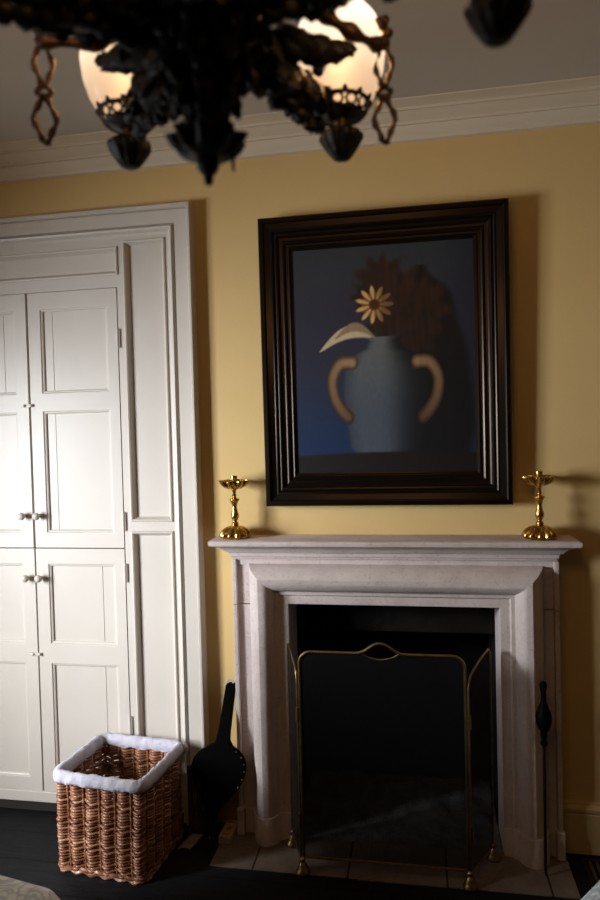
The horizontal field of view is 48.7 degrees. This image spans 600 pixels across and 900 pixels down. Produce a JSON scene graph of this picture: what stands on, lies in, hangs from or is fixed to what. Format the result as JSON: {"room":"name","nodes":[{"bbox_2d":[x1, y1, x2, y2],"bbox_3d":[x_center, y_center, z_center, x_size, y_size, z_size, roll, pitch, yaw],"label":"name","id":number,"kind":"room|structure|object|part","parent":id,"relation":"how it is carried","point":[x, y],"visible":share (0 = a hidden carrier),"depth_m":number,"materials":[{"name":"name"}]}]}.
{"room":"historic interior","nodes":[
{"label":"historic interior","id":0,"kind":"room"},
{"bbox_2d":[0,124,599,822],"bbox_3d":[0.037,0.135,2.765,5.050,2.870,0.120,-1,1,10],"label":"wall","id":1,"kind":"structure","parent":0,"point":[550,178],"depth_m":2.60,"materials":[{"name":"yellow paint"}]},
{"bbox_2d":[0,201,209,825],"bbox_3d":[-1.162,0.298,2.884,1.520,2.600,0.067,-1,1,10],"label":"cupboard","id":2,"kind":"object","parent":1,"relation":"attached to","point":[103,606],"visible":0.95,"depth_m":2.84,"materials":[{"name":"beige paint"}]},
{"bbox_3d":[-1.390,-0.420,2.920,0.315,0.368,0.019,-1,1,10],"label":"door panel","id":3,"kind":"part","parent":2,"relation":"part of","materials":[{"name":"beige paint"}]},
{"bbox_3d":[-1.377,0.102,2.932,0.315,0.532,0.019,-1,1,10],"label":"door panel","id":4,"kind":"part","parent":2,"relation":"part of","materials":[{"name":"beige paint"}]},
{"bbox_3d":[-1.362,0.677,2.946,0.315,0.356,0.019,-1,1,10],"label":"door panel","id":5,"kind":"part","parent":2,"relation":"part of","materials":[{"name":"beige paint"}]},
{"bbox_3d":[-1.349,1.193,2.958,0.315,0.517,0.019,-1,1,10],"label":"door panel","id":6,"kind":"part","parent":2,"relation":"part of","materials":[{"name":"beige paint"}]},
{"bbox_3d":[-1.378,-0.121,2.926,0.410,1.102,0.019,-1,1,10],"label":"door","id":7,"kind":"part","parent":2,"relation":"part of","materials":[{"name":"beige paint"}]},
{"bbox_3d":[-1.207,0.288,2.878,0.033,0.032,0.040,-1,1,10],"label":"knob","id":8,"kind":"part","parent":2,"relation":"part of","materials":[{"name":"beige paint"}]},
{"bbox_3d":[-1.349,0.970,2.952,0.412,1.071,0.019,-1,1,10],"label":"door","id":9,"kind":"part","parent":2,"relation":"part of","materials":[{"name":"beige paint"}]},
{"bbox_3d":[-1.193,0.559,2.883,0.033,0.032,0.040,-1,1,10],"label":"knob","id":10,"kind":"part","parent":2,"relation":"part of","materials":[{"name":"beige paint"}]},
{"bbox_3d":[-1.138,0.287,2.866,0.033,0.032,0.040,-1,1,10],"label":"knob","id":11,"kind":"part","parent":2,"relation":"part of","materials":[{"name":"beige paint"}]},
{"bbox_3d":[-1.131,0.557,2.872,0.033,0.032,0.040,-1,1,10],"label":"knob","id":12,"kind":"part","parent":2,"relation":"part of","materials":[{"name":"beige paint"}]},
{"bbox_3d":[-1.187,-0.789,2.874,0.854,0.121,0.030,-1,1,10],"label":"recessed panel","id":13,"kind":"part","parent":2,"relation":"part of","materials":[{"name":"beige paint"}]},
{"bbox_3d":[-0.966,-0.429,2.845,0.315,0.368,0.019,-1,1,10],"label":"door panel","id":14,"kind":"part","parent":2,"relation":"part of","materials":[{"name":"beige paint"}]},
{"bbox_3d":[-0.963,-0.130,2.853,0.411,1.102,0.019,-1,1,10],"label":"door","id":15,"kind":"part","parent":2,"relation":"part of","materials":[{"name":"beige paint"}]},
{"bbox_3d":[-0.952,0.093,2.858,0.315,0.532,0.019,-1,1,10],"label":"door panel","id":16,"kind":"part","parent":2,"relation":"part of","materials":[{"name":"beige paint"}]},
{"bbox_3d":[-0.938,0.668,2.872,0.315,0.356,0.019,-1,1,10],"label":"door panel","id":17,"kind":"part","parent":2,"relation":"part of","materials":[{"name":"beige paint"}]},
{"bbox_3d":[-0.935,0.961,2.880,0.412,1.071,0.019,-1,1,10],"label":"door","id":18,"kind":"part","parent":2,"relation":"part of","materials":[{"name":"beige paint"}]},
{"bbox_3d":[-0.924,1.184,2.884,0.315,0.517,0.019,-1,1,10],"label":"door panel","id":19,"kind":"part","parent":2,"relation":"part of","materials":[{"name":"beige paint"}]},
{"bbox_3d":[-0.639,-0.290,2.793,0.189,1.188,0.030,-1,1,10],"label":"recessed panel","id":20,"kind":"part","parent":2,"relation":"part of","materials":[{"name":"beige paint"}]},
{"bbox_3d":[-0.609,0.897,2.821,0.189,1.112,0.030,-1,1,10],"label":"recessed panel","id":21,"kind":"part","parent":2,"relation":"part of","materials":[{"name":"beige paint"}]},
{"bbox_2d":[0,76,599,182],"bbox_3d":[-0.022,-1.246,2.597,4.850,0.104,0.155,-1,1,10],"label":"trim","id":22,"kind":"structure","parent":1,"relation":"attached to","point":[575,101],"depth_m":2.56,"materials":[{"name":"paint"}]},
{"bbox_2d":[258,198,512,505],"bbox_3d":[0.324,-0.357,2.596,0.962,1.150,0.070,-1,1,10],"label":"framed painting","id":23,"kind":"object","parent":1,"relation":"attached to","point":[386,332],"visible":1,"depth_m":2.60,"materials":[{"name":"brown wood"}]},
{"bbox_2d":[563,800,599,855],"bbox_3d":[1.728,1.437,2.432,1.460,0.196,0.026,-1,1,10],"label":"baseboard","id":24,"kind":"structure","parent":1,"relation":"attached to","point":[581,819],"depth_m":2.54,"materials":[{"name":"paint"}]},
{"bbox_2d":[0,0,599,141],"bbox_3d":[-0.355,-1.292,0.701,5.050,0.100,5.400,-1,1,10],"label":"ceiling","id":25,"kind":"structure","parent":0,"point":[434,50],"depth_m":2.20,"materials":[{"name":"paint"}]},
{"bbox_2d":[0,0,532,186],"bbox_3d":[-0.099,-0.790,0.774,0.766,0.918,0.765,-1,1,10],"label":"chandelier","id":26,"kind":"object","parent":25,"relation":"hanging from","point":[145,64],"visible":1,"depth_m":0.81,"materials":[{"name":"brown metal"}]},
{"bbox_3d":[-0.386,-0.541,1.000,0.042,0.160,0.011,-2,1,-19],"label":"hanging chain","id":27,"kind":"part","parent":26,"relation":"part of","materials":[{"name":"brown metal"}]},
{"bbox_3d":[-0.297,-0.534,0.745,0.279,0.144,0.139,-2,2,-28],"label":"arm","id":28,"kind":"part","parent":26,"relation":"part of","materials":[{"name":"brown metal"}]},
{"bbox_3d":[-0.281,-0.626,1.077,0.147,0.191,0.147,-1,1,10],"label":"lamp shade","id":29,"kind":"part","parent":26,"relation":"part of","materials":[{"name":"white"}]},
{"bbox_3d":[-0.204,-0.541,0.963,0.139,0.145,0.280,-2,2,-36],"label":"arm","id":30,"kind":"part","parent":26,"relation":"part of","materials":[{"name":"brown metal"}]},
{"bbox_3d":[-0.119,-0.535,0.610,0.143,0.144,0.280,-1,1,10],"label":"arm","id":31,"kind":"part","parent":26,"relation":"part of","materials":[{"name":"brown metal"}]},
{"bbox_3d":[-0.019,-0.546,0.958,0.142,0.145,0.280,0,2,42],"label":"arm","id":32,"kind":"part","parent":26,"relation":"part of","materials":[{"name":"brown metal"}]},
{"bbox_3d":[0.071,-0.564,0.737,0.299,0.155,0.140,-1,1,10],"label":"arm","id":33,"kind":"part","parent":26,"relation":"part of","materials":[{"name":"brown metal"}]},
{"bbox_3d":[0.063,-0.634,1.065,0.147,0.191,0.147,-1,1,10],"label":"lamp shade","id":34,"kind":"part","parent":26,"relation":"part of","materials":[{"name":"white glass"}]},
{"bbox_3d":[0.131,-0.554,1.028,0.042,0.160,0.012,-1,1,1],"label":"hanging chain","id":35,"kind":"part","parent":26,"relation":"part of","materials":[{"name":"brown metal"}]},
{"bbox_2d":[0,802,599,899],"bbox_3d":[-0.279,1.676,0.772,5.050,0.100,5.400,-1,1,10],"label":"floor","id":36,"kind":"structure","parent":0,"point":[29,850],"depth_m":2.44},
{"bbox_2d":[0,875,60,899],"bbox_3d":[-1.143,1.007,1.688,0.790,1.242,0.660,-1,1,21],"label":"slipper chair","id":37,"kind":"object","parent":36,"relation":"on","point":[10,888],"visible":1,"depth_m":1.84,"materials":[{"name":"beige fabric"}]},
{"bbox_2d":[53,732,187,884],"bbox_3d":[-0.704,1.400,2.627,0.421,0.391,0.376,-1,1,16],"label":"wicker basket","id":38,"kind":"object","parent":36,"relation":"on","point":[121,829],"visible":1,"depth_m":2.49,"materials":[{"name":"brown wicker"}]},
{"bbox_2d":[177,833,202,849],"bbox_3d":[-0.443,1.577,2.674,0.053,0.014,0.119,-1,1,21],"label":"paper scrap","id":39,"kind":"object","parent":36,"relation":"on","point":[191,840],"visible":1,"depth_m":2.67,"materials":[{"name":"brown paper"}]},
{"bbox_2d":[191,679,246,852],"bbox_3d":[-0.326,1.262,2.671,0.213,0.625,0.168,-2,2,-26],"label":"bellows","id":40,"kind":"object","parent":36,"relation":"on","point":[218,769],"visible":0.99,"depth_m":2.65,"materials":[{"name":"black paint"}]},
{"bbox_2d":[209,831,580,898],"bbox_3d":[0.338,1.566,2.544,1.338,0.004,0.290,-1,1,10],"label":"hearth","id":41,"kind":"object","parent":36,"relation":"on","point":[509,875],"visible":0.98,"depth_m":2.47,"materials":[{"name":"stone"}]},
{"bbox_2d":[218,819,236,843],"bbox_3d":[-0.289,1.562,2.715,0.052,0.027,0.127,-1,1,12],"label":"matchbox","id":42,"kind":"object","parent":41,"relation":"on","point":[229,830],"visible":0.98,"depth_m":2.69,"materials":[{"name":"yellow cardboard"}]},
{"bbox_2d":[286,642,500,892],"bbox_3d":[0.329,1.129,2.489,0.829,0.873,0.232,-1,1,10],"label":"fire screen","id":43,"kind":"object","parent":41,"relation":"on","point":[469,885],"visible":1,"depth_m":2.41,"materials":[{"name":"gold metal"}]},
{"bbox_3d":[-0.023,1.144,2.543,0.017,0.764,0.183,-2,1,-13],"label":"wing frame","id":44,"kind":"part","parent":43,"relation":"part of","materials":[{"name":"gold metal"}]},
{"bbox_3d":[0.661,1.129,2.432,0.017,0.765,0.210,0,2,37],"label":"wing frame","id":45,"kind":"part","parent":43,"relation":"part of","materials":[{"name":"gold metal"}]},
{"bbox_2d":[208,534,582,869],"bbox_3d":[0.396,0.944,2.831,1.394,1.222,0.672,-1,1,10],"label":"fireplace","id":46,"kind":"object","parent":41,"relation":"on","point":[462,596],"visible":0.7,"depth_m":2.61,"materials":[{"name":"stone"}]},
{"bbox_2d":[218,475,250,539],"bbox_3d":[-0.263,0.228,2.673,0.131,0.250,0.131,-1,1,10],"label":"candlestick","id":47,"kind":"object","parent":46,"relation":"on","point":[235,531],"visible":1,"depth_m":2.65,"materials":[{"name":"gold metal"}]},
{"bbox_2d":[230,475,236,480],"bbox_3d":[-0.266,0.126,2.670,0.028,0.045,0.028,-1,1,10],"label":"socket","id":48,"kind":"object","parent":47,"relation":"attached to","point":[233,478],"depth_m":2.66,"materials":[{"name":"gold metal"}]},
{"bbox_3d":[-0.263,0.230,2.673,0.041,0.146,0.041,-1,1,10],"label":"stem","id":49,"kind":"part","parent":47,"relation":"part of","materials":[{"name":"gold metal"}]},
{"bbox_2d":[208,534,582,560],"bbox_3d":[0.338,0.384,2.570,1.394,0.087,0.171,-1,1,10],"label":"mantel shelf","id":50,"kind":"object","parent":46,"relation":"attached to","point":[258,547],"depth_m":2.54,"materials":[{"name":"stone"}]},
{"bbox_3d":[0.374,0.951,2.648,1.138,1.008,0.239,-1,1,10],"label":"bolection moulding","id":51,"kind":"part","parent":46,"relation":"part of","materials":[{"name":"stone"}]},
{"bbox_2d":[521,471,557,539],"bbox_3d":[0.893,0.203,2.470,0.131,0.250,0.131,-1,1,10],"label":"candlestick","id":52,"kind":"object","parent":46,"relation":"on","point":[539,531],"visible":1,"depth_m":2.45,"materials":[{"name":"gold metal"}]},
{"bbox_2d":[535,471,542,476],"bbox_3d":[0.890,0.101,2.468,0.028,0.045,0.028,-1,1,10],"label":"socket","id":53,"kind":"object","parent":52,"relation":"attached to","point":[537,473],"depth_m":2.46,"materials":[{"name":"gold metal"}]},
{"bbox_3d":[0.893,0.205,2.470,0.041,0.146,0.041,-1,1,10],"label":"stem","id":54,"kind":"part","parent":52,"relation":"part of","materials":[{"name":"gold metal"}]},
{"bbox_2d":[535,681,551,875],"bbox_3d":[0.890,1.196,2.413,0.057,0.710,0.057,-1,0,10],"label":"fire poker","id":55,"kind":"object","parent":41,"relation":"on","point":[543,716],"visible":1,"depth_m":2.40,"materials":[{"name":"black metal"}]},
{"bbox_3d":[0.887,0.960,2.412,0.057,0.238,0.057,-1,0,10],"label":"handle","id":56,"kind":"part","parent":55,"relation":"part of","materials":[{"name":"black paint"}]},
{"bbox_3d":[0.892,1.313,2.413,0.010,0.475,0.011,-1,0,10],"label":"rod","id":57,"kind":"part","parent":55,"relation":"part of","materials":[{"name":"black metal"}]},
{"bbox_2d":[581,858,599,887],"bbox_3d":[1.281,1.545,2.362,0.480,0.006,0.215,-1,1,10],"label":"floor vent","id":58,"kind":"object","parent":36,"relation":"in","point":[590,861],"visible":0.84,"depth_m":2.45,"materials":[{"name":"black metal"}]},
{"bbox_2d":[581,881,599,899],"bbox_3d":[0.915,1.356,1.541,0.840,0.447,0.524,-3,2,-41],"label":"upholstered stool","id":59,"kind":"object","parent":36,"relation":"on","point":[594,893],"visible":1,"depth_m":1.72,"materials":[{"name":"grey fabric"}]}
]}

